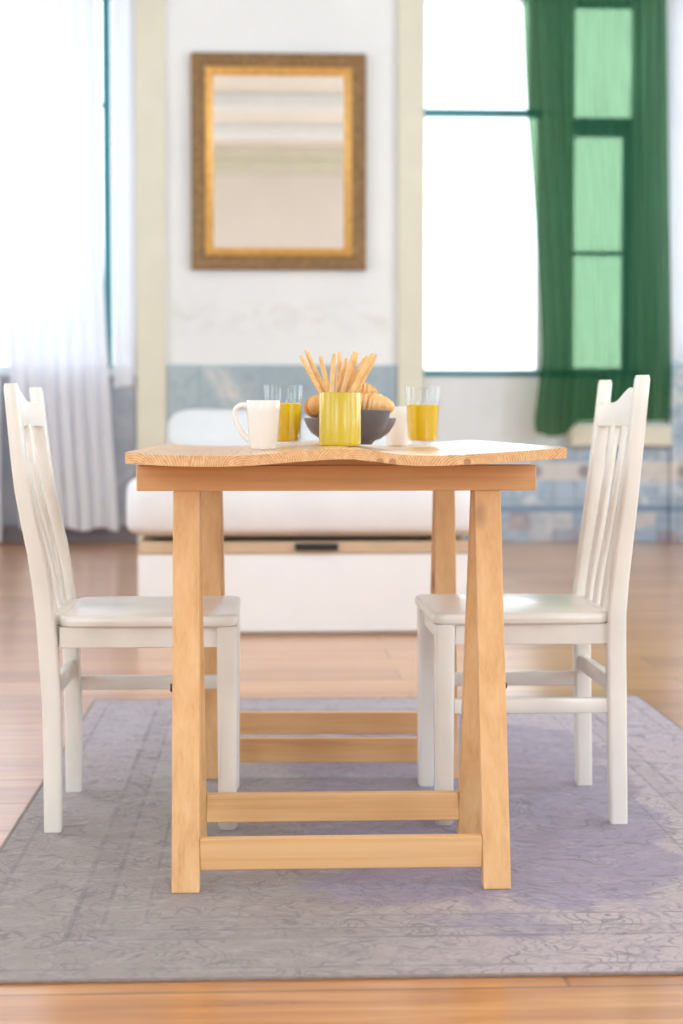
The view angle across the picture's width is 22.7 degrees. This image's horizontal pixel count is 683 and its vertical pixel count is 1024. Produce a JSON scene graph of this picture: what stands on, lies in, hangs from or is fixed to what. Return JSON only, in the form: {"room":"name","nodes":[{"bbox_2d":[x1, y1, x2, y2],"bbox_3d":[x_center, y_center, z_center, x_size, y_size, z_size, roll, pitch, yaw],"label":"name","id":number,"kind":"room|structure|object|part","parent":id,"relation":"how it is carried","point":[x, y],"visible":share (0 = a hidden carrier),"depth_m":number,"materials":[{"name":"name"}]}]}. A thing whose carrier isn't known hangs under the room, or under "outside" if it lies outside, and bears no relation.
{"room":"dining room","nodes":[
{"label":"dining room","id":0,"kind":"room"},
{"bbox_2d":[2,0,117,530],"bbox_3d":[-1.839,-1.718,11.113,0.730,3.694,0.057,0,3,-3],"label":"curtain","id":1,"kind":"object","parent":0,"point":[56,320],"visible":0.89,"depth_m":11.11,"materials":[{"name":"white fabric"}]},
{"bbox_2d":[0,541,682,1023],"bbox_3d":[0.155,0.646,4.250,8.800,0.150,15.100,0,3,-3],"label":"floor","id":2,"kind":"structure","parent":0,"point":[384,665],"depth_m":4.93,"materials":[{"name":"brown wood"}]},
{"bbox_2d":[126,478,469,633],"bbox_3d":[-0.186,0.108,7.413,1.363,0.601,2.169,0,3,-3],"label":"bed","id":3,"kind":"object","parent":2,"relation":"on","point":[296,562],"visible":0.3,"depth_m":6.37,"materials":[{"name":"white laminate"}]},
{"bbox_2d":[167,409,283,445],"bbox_3d":[-0.537,-0.360,8.076,0.580,0.258,0.257,0,3,-3],"label":"pillow","id":4,"kind":"object","parent":3,"relation":"on","point":[214,427],"visible":0.32,"depth_m":8.01,"materials":[{"name":"white fabric"}]},
{"bbox_3d":[-0.186,-0.068,7.404,1.363,0.250,2.169,0,3,-3],"label":"mattress","id":5,"kind":"part","parent":3,"relation":"part of","materials":[{"name":"white fabric"}]},
{"bbox_3d":[-0.138,0.303,6.386,1.245,0.292,0.024,0,3,-3],"label":"panel","id":6,"kind":"part","parent":3,"relation":"part of","materials":[{"name":"white laminate"}]},
{"bbox_3d":[-0.093,0.130,6.355,0.163,0.028,0.019,0,3,-3],"label":"pull handle","id":7,"kind":"part","parent":3,"relation":"part of","materials":[{"name":"black plastic"}]},
{"bbox_2d":[299,415,422,444],"bbox_3d":[0.093,-0.358,8.104,0.590,0.258,0.258,0,3,0],"label":"pillow","id":8,"kind":"object","parent":3,"relation":"on","point":[306,435],"visible":0.07,"depth_m":8.01,"materials":[{"name":"white fabric"}]},
{"bbox_2d":[0,696,682,983],"bbox_3d":[0.129,0.599,3.653,1.568,0.004,2.468,0,3,-2],"label":"rug","id":9,"kind":"object","parent":2,"relation":"on","point":[92,900],"visible":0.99,"depth_m":2.92,"materials":[{"name":"grey carpet"}]},
{"bbox_2d":[3,383,240,832],"bbox_3d":[-0.439,0.176,3.452,0.463,0.862,0.404,0,3,-3],"label":"wooden chair","id":10,"kind":"object","parent":9,"relation":"on","point":[64,621],"visible":0.99,"depth_m":3.28,"materials":[{"name":"white paint"}]},
{"bbox_3d":[-0.645,-0.212,3.422,0.049,0.081,0.322,0,3,-3],"label":"crest rail","id":11,"kind":"part","parent":10,"relation":"part of","materials":[{"name":"white paint"}]},
{"bbox_3d":[-0.591,0.185,3.265,0.104,0.862,0.037,0,3,-3],"label":"post","id":12,"kind":"part","parent":10,"relation":"part of","materials":[{"name":"white paint"}]},
{"bbox_3d":[-0.608,0.167,3.624,0.104,0.862,0.037,0,3,-3],"label":"post","id":13,"kind":"part","parent":10,"relation":"part of","materials":[{"name":"white paint"}]},
{"bbox_3d":[-0.394,0.201,3.455,0.374,0.022,0.404,0,3,-3],"label":"seat","id":14,"kind":"part","parent":10,"relation":"part of","materials":[{"name":"white paint"}]},
{"bbox_3d":[-0.221,0.418,3.296,0.040,0.395,0.040,0,3,-3],"label":"leg","id":15,"kind":"part","parent":10,"relation":"part of","materials":[{"name":"white paint"}]},
{"bbox_3d":[-0.237,0.399,3.651,0.040,0.395,0.040,0,3,-3],"label":"leg","id":16,"kind":"part","parent":10,"relation":"part of","materials":[{"name":"white paint"}]},
{"bbox_2d":[125,440,566,892],"bbox_3d":[-0.022,0.230,3.524,0.734,0.746,1.373,0,3,-3],"label":"trestle table","id":17,"kind":"object","parent":9,"relation":"on","point":[197,476],"visible":0.88,"depth_m":2.99,"materials":[{"name":"brown wood"}]},
{"bbox_3d":[-0.267,0.300,2.928,0.050,0.668,0.198,0,3,-3],"label":"leg","id":18,"kind":"part","parent":17,"relation":"part of","materials":[{"name":"brown wood"}]},
{"bbox_3d":[-0.277,0.290,3.131,0.050,0.668,0.198,0,3,-3],"label":"leg","id":19,"kind":"part","parent":17,"relation":"part of","materials":[{"name":"brown wood"}]},
{"bbox_3d":[-0.299,0.253,3.845,0.047,0.667,0.199,0,3,-1],"label":"leg","id":20,"kind":"part","parent":17,"relation":"part of","materials":[{"name":"brown wood"}]},
{"bbox_3d":[-0.300,0.243,4.049,0.047,0.667,0.199,0,3,1],"label":"leg","id":21,"kind":"part","parent":17,"relation":"part of","materials":[{"name":"brown wood"}]},
{"bbox_2d":[232,400,279,448],"bbox_3d":[-0.152,-0.160,3.112,0.082,0.089,0.062,-1,3,-24],"label":"mug","id":22,"kind":"object","parent":17,"relation":"on","point":[263,416],"visible":1,"depth_m":3.09,"materials":[{"name":"white ceramic"}]},
{"bbox_3d":[-0.183,-0.164,3.120,0.036,0.074,0.012,0,3,6],"label":"handle","id":23,"kind":"part","parent":22,"relation":"part of","materials":[{"name":"white ceramic"}]},
{"bbox_2d":[263,388,303,445],"bbox_3d":[-0.112,-0.187,3.285,0.078,0.118,0.078,0,3,-3],"label":"juice glass","id":24,"kind":"object","parent":17,"relation":"on","point":[290,420],"visible":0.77,"depth_m":3.26,"materials":[{"name":"yellow"}]},
{"bbox_2d":[319,392,360,445],"bbox_3d":[-0.003,-0.169,3.095,0.076,0.096,0.076,0,3,-3],"label":"cup","id":25,"kind":"object","parent":17,"relation":"on","point":[339,412],"visible":1,"depth_m":3.06,"materials":[{"name":"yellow ceramic"}]},
{"bbox_2d":[300,355,323,393],"bbox_3d":[-0.033,-0.208,3.088,0.086,0.156,0.010,0,3,-6],"label":"breadstick","id":26,"kind":"object","parent":25,"relation":"in","point":[303,360],"visible":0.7,"depth_m":3.08,"materials":[{"name":"beige food"}]},
{"bbox_2d":[304,349,325,392],"bbox_3d":[-0.026,-0.213,3.096,0.084,0.166,0.010,0,3,0],"label":"breadstick","id":27,"kind":"object","parent":25,"relation":"in","point":[308,356],"visible":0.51,"depth_m":3.09,"materials":[{"name":"beige food"}]},
{"bbox_2d":[319,355,328,391],"bbox_3d":[-0.019,-0.206,3.078,0.046,0.153,0.010,-1,3,-13],"label":"breadstick","id":28,"kind":"object","parent":25,"relation":"in","point":[322,365],"visible":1,"depth_m":3.07,"materials":[{"name":"beige food"}]},
{"bbox_2d":[329,353,335,391],"bbox_3d":[-0.018,-0.208,3.066,0.010,0.156,0.023,-2,3,-29],"label":"breadstick","id":29,"kind":"object","parent":25,"relation":"in","point":[333,359],"visible":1,"depth_m":3.06,"materials":[{"name":"beige food"}]},
{"bbox_2d":[335,352,341,390],"bbox_3d":[-0.007,-0.213,3.111,0.010,0.161,0.019,2,4,35],"label":"breadstick","id":30,"kind":"object","parent":25,"relation":"in","point":[339,360],"visible":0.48,"depth_m":3.11,"materials":[{"name":"beige food"}]},
{"bbox_2d":[335,358,346,391],"bbox_3d":[-0.011,-0.206,3.097,0.044,0.149,0.010,0,3,-7],"label":"breadstick","id":31,"kind":"object","parent":25,"relation":"in","point":[344,364],"visible":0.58,"depth_m":3.09,"materials":[{"name":"beige food"}]},
{"bbox_2d":[340,351,355,391],"bbox_3d":[-0.001,-0.211,3.083,0.054,0.162,0.010,0,3,7],"label":"breadstick","id":32,"kind":"object","parent":25,"relation":"in","point":[352,357],"visible":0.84,"depth_m":3.08,"materials":[{"name":"beige food"}]},
{"bbox_2d":[347,353,358,385],"bbox_3d":[0.009,-0.212,3.117,0.049,0.161,0.010,-1,3,-21],"label":"breadstick","id":33,"kind":"object","parent":25,"relation":"in","point":[356,354],"visible":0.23,"depth_m":3.12,"materials":[{"name":"beige food"}]},
{"bbox_2d":[345,355,367,391],"bbox_3d":[0.007,-0.209,3.107,0.084,0.156,0.010,-1,3,-12],"label":"breadstick","id":34,"kind":"object","parent":25,"relation":"in","point":[363,360],"visible":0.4,"depth_m":3.10,"materials":[{"name":"beige food"}]},
{"bbox_2d":[349,353,372,391],"bbox_3d":[0.016,-0.209,3.074,0.083,0.159,0.010,0,3,7],"label":"breadstick","id":35,"kind":"object","parent":25,"relation":"in","point":[368,360],"visible":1,"depth_m":3.07,"materials":[{"name":"beige food"}]},
{"bbox_2d":[354,354,376,392],"bbox_3d":[0.022,-0.209,3.091,0.087,0.158,0.010,0,3,-3],"label":"breadstick","id":36,"kind":"object","parent":25,"relation":"in","point":[373,359],"visible":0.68,"depth_m":3.09,"materials":[{"name":"beige food"}]},
{"bbox_2d":[304,418,395,439],"bbox_3d":[0.017,-0.166,3.471,0.189,0.052,0.189,0,3,-3],"label":"bowl","id":37,"kind":"object","parent":17,"relation":"on","point":[312,424],"visible":0.3,"depth_m":3.43,"materials":[{"name":"grey ceramic"}]},
{"bbox_2d":[304,394,318,417],"bbox_3d":[-0.042,-0.215,3.443,0.054,0.049,0.094,-3,4,-42],"label":"croissant","id":38,"kind":"object","parent":37,"relation":"in","point":[311,407],"visible":0.47,"depth_m":3.43,"materials":[{"name":"orange food"}]},
{"bbox_2d":[361,392,394,412],"bbox_3d":[0.065,-0.218,3.442,0.092,0.050,0.057,1,3,23],"label":"croissant","id":39,"kind":"object","parent":37,"relation":"in","point":[374,401],"visible":0.6,"depth_m":3.42,"materials":[{"name":"orange food"}]},
{"bbox_2d":[359,382,377,393],"bbox_3d":[0.033,-0.250,3.479,0.081,0.040,0.047,-1,3,-18],"label":"croissant","id":40,"kind":"object","parent":39,"relation":"on","point":[365,388],"visible":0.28,"depth_m":3.47,"materials":[{"name":"food"}]},
{"bbox_2d":[361,410,389,444],"bbox_3d":[0.025,-0.164,3.281,0.139,0.066,0.139,0,3,-3],"label":"bowl","id":41,"kind":"object","parent":17,"relation":"on","point":[373,422],"visible":0.43,"depth_m":3.23,"materials":[{"name":"grey ceramic"}]},
{"bbox_2d":[386,406,408,445],"bbox_3d":[0.134,-0.196,3.887,0.062,0.089,0.089,1,3,26],"label":"mug","id":42,"kind":"object","parent":17,"relation":"on","point":[398,435],"visible":0.73,"depth_m":3.85,"materials":[{"name":"white ceramic"}]},
{"bbox_2d":[405,390,440,440],"bbox_3d":[0.176,-0.209,3.694,0.078,0.127,0.078,0,3,-3],"label":"juice glass","id":43,"kind":"object","parent":17,"relation":"on","point":[422,420],"visible":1,"depth_m":3.67,"materials":[{"name":"yellow"}]},
{"bbox_3d":[0.235,0.242,4.052,0.047,0.667,0.199,0,3,-1],"label":"leg","id":44,"kind":"part","parent":17,"relation":"part of","materials":[{"name":"brown wood"}]},
{"bbox_3d":[0.236,0.253,3.849,0.047,0.667,0.199,0,3,1],"label":"leg","id":45,"kind":"part","parent":17,"relation":"part of","materials":[{"name":"brown wood"}]},
{"bbox_3d":[0.251,0.288,3.156,0.050,0.668,0.198,0,3,-3],"label":"leg","id":46,"kind":"part","parent":17,"relation":"part of","materials":[{"name":"brown wood"}]},
{"bbox_3d":[0.260,0.299,2.953,0.050,0.668,0.198,0,3,-3],"label":"leg","id":47,"kind":"part","parent":17,"relation":"part of","materials":[{"name":"brown wood"}]},
{"bbox_2d":[415,375,649,825],"bbox_3d":[0.387,0.164,3.507,0.442,0.880,0.404,0,3,-3],"label":"wooden chair","id":48,"kind":"object","parent":9,"relation":"on","point":[595,611],"visible":1,"depth_m":3.34,"materials":[{"name":"white paint"}]},
{"bbox_3d":[0.184,0.398,3.688,0.040,0.395,0.040,0,3,-3],"label":"leg","id":49,"kind":"part","parent":48,"relation":"part of","materials":[{"name":"white paint"}]},
{"bbox_3d":[0.201,0.416,3.333,0.040,0.395,0.040,0,3,-3],"label":"leg","id":50,"kind":"part","parent":48,"relation":"part of","materials":[{"name":"white paint"}]},
{"bbox_3d":[0.357,0.198,3.507,0.382,0.022,0.404,0,3,-3],"label":"seat","id":51,"kind":"part","parent":48,"relation":"part of","materials":[{"name":"white paint"}]},
{"bbox_3d":[0.543,0.154,3.694,0.079,0.880,0.037,0,3,-3],"label":"post","id":52,"kind":"part","parent":48,"relation":"part of","materials":[{"name":"white paint"}]},
{"bbox_3d":[0.584,-0.215,3.496,0.049,0.081,0.322,0,3,-3],"label":"crest rail","id":53,"kind":"part","parent":48,"relation":"part of","materials":[{"name":"white paint"}]},
{"bbox_3d":[0.560,0.173,3.335,0.079,0.880,0.037,0,3,-3],"label":"post","id":54,"kind":"part","parent":48,"relation":"part of","materials":[{"name":"white paint"}]},
{"bbox_2d":[0,0,682,542],"bbox_3d":[-0.188,-2.253,11.479,8.800,4.900,0.350,0,3,-3],"label":"wall","id":55,"kind":"structure","parent":0,"point":[435,3],"depth_m":11.29,"materials":[{"name":"white paint"}]},
{"bbox_2d":[0,0,113,375],"bbox_3d":[-2.114,-2.184,11.363,1.460,2.545,0.370,0,3,-3],"label":"window","id":56,"kind":"structure","parent":55,"relation":"in","point":[106,4],"depth_m":11.22,"materials":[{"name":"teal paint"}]},
{"bbox_3d":[-2.114,-0.928,11.432,1.460,0.030,0.360,0,3,-3],"label":"sill","id":57,"kind":"part","parent":56,"relation":"part of","materials":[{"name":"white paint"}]},
{"bbox_2d":[0,376,136,524],"bbox_3d":[-2.793,-0.404,11.262,2.865,0.990,0.030,0,3,-3],"label":"trim","id":58,"kind":"structure","parent":55,"relation":"attached to","point":[123,400],"depth_m":11.30,"materials":[{"name":"grey tile"}]},
{"bbox_2d":[0,525,137,543],"bbox_3d":[-2.793,0.151,11.280,2.865,0.120,0.050,0,3,-3],"label":"baseboard","id":59,"kind":"structure","parent":55,"relation":"attached to","point":[11,534],"depth_m":11.31,"materials":[{"name":"grey wood"}]},
{"bbox_2d":[134,0,166,541],"bbox_3d":[-1.262,-2.240,11.224,0.194,4.900,0.060,0,3,-3],"label":"trim","id":60,"kind":"structure","parent":55,"relation":"attached to","point":[149,28],"depth_m":11.21,"materials":[{"name":"beige paint"}]},
{"bbox_2d":[191,52,365,270],"bbox_3d":[-0.414,-2.316,11.243,1.155,1.420,0.064,0,3,-3],"label":"wall mirror","id":61,"kind":"object","parent":55,"relation":"attached to","point":[278,140],"visible":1,"depth_m":11.25,"materials":[{"name":"gold glass"}]},
{"bbox_2d":[213,75,343,247],"bbox_3d":[-0.416,-2.317,11.266,0.915,1.180,0.010,0,3,-3],"label":"mirror glass","id":62,"kind":"object","parent":61,"relation":"attached to","point":[278,140],"depth_m":11.26,"materials":[{"name":"white mirror"}]},
{"bbox_2d":[164,0,397,364],"bbox_3d":[-0.395,-2.836,11.258,1.543,3.713,0.012,0,3,-3],"label":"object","id":63,"kind":"structure","parent":55,"relation":"attached to","point":[214,317],"depth_m":11.30,"materials":[{"name":"paint"}]},
{"bbox_2d":[166,365,397,443],"bbox_3d":[-0.395,-0.388,11.374,1.543,1.187,0.030,0,3,-3],"label":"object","id":64,"kind":"structure","parent":55,"relation":"attached to","point":[188,387],"depth_m":11.32,"materials":[{"name":"blue paint"}]},
{"bbox_2d":[398,0,423,405],"bbox_3d":[0.461,-2.244,11.304,0.170,4.900,0.060,0,3,-3],"label":"trim","id":65,"kind":"structure","parent":55,"relation":"attached to","point":[410,12],"depth_m":11.28,"materials":[{"name":"beige paint"}]},
{"bbox_2d":[423,0,541,375],"bbox_3d":[1.281,-2.192,11.523,1.502,2.545,0.365,0,3,-3],"label":"window","id":66,"kind":"structure","parent":55,"relation":"in","point":[428,113],"depth_m":11.43,"materials":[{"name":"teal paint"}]},
{"bbox_3d":[1.281,-0.936,11.587,1.502,0.030,0.365,0,3,-3],"label":"sill","id":67,"kind":"part","parent":66,"relation":"part of","materials":[{"name":"teal paint"}]},
{"bbox_2d":[424,377,566,445],"bbox_3d":[1.037,-0.676,11.431,0.965,0.465,0.020,0,3,-3],"label":"trim","id":68,"kind":"structure","parent":55,"relation":"attached to","point":[494,409],"depth_m":11.42,"materials":[{"name":"grey paint"}]},
{"bbox_2d":[459,446,668,541],"bbox_3d":[1.383,-0.121,11.460,1.655,0.645,0.050,0,3,-3],"label":"trim","id":69,"kind":"structure","parent":55,"relation":"attached to","point":[552,512],"depth_m":11.44,"materials":[{"name":"blue paint"}]},
{"bbox_2d":[567,425,671,445],"bbox_3d":[1.866,-0.515,11.422,0.690,0.145,0.130,0,3,-3],"label":"trim","id":70,"kind":"structure","parent":55,"relation":"attached to","point":[578,435],"depth_m":11.37,"materials":[{"name":"beige paint"}]},
{"bbox_2d":[668,363,682,541],"bbox_3d":[3.039,-0.401,11.503,1.660,1.200,0.090,0,3,-3],"label":"trim","id":71,"kind":"structure","parent":55,"relation":"attached to","point":[675,531],"depth_m":11.42,"materials":[{"name":"blue paint"}]},
{"bbox_3d":[-2.169,-3.583,11.067,1.610,0.024,0.152,0,3,-3],"label":"curtain rod","id":72,"kind":"object","parent":55,"relation":"attached to","visible":0},
{"bbox_2d":[0,434,1,541],"bbox_3d":[-2.553,-1.680,11.072,0.628,3.767,0.053,0,3,-3],"label":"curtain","id":73,"kind":"object","parent":72,"relation":"hanging from","point":[0,434],"visible":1,"depth_m":11.19,"materials":[{"name":"white fabric"}]},
{"bbox_2d":[111,0,133,387],"bbox_3d":[-1.440,-2.194,11.188,0.136,2.752,0.019,0,3,-3],"label":"curtain","id":74,"kind":"object","parent":72,"relation":"hanging from","point":[121,10],"visible":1,"depth_m":11.19,"materials":[{"name":"white fabric"}]},
{"bbox_3d":[2.699,-3.597,11.333,1.180,0.024,0.072,0,3,-3],"label":"curtain rod","id":75,"kind":"object","parent":55,"relation":"attached to","visible":0},
{"bbox_2d":[667,0,682,359],"bbox_3d":[2.680,-2.301,11.374,1.090,2.557,0.038,0,3,-3],"label":"curtain","id":76,"kind":"object","parent":75,"relation":"hanging from","point":[674,7],"visible":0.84,"depth_m":11.35,"materials":[{"name":"white fabric"}]},
{"bbox_3d":[1.288,-3.591,11.217,1.730,0.024,0.172,0,3,-3],"label":"curtain rod","id":77,"kind":"object","parent":55,"relation":"attached to","visible":0},
{"bbox_2d":[522,0,671,436],"bbox_3d":[1.690,-2.035,11.190,1.025,3.075,0.136,0,3,-3],"label":"curtain","id":78,"kind":"object","parent":77,"relation":"hanging from","point":[596,71],"visible":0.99,"depth_m":11.21,"materials":[{"name":"green fabric"}]}
]}

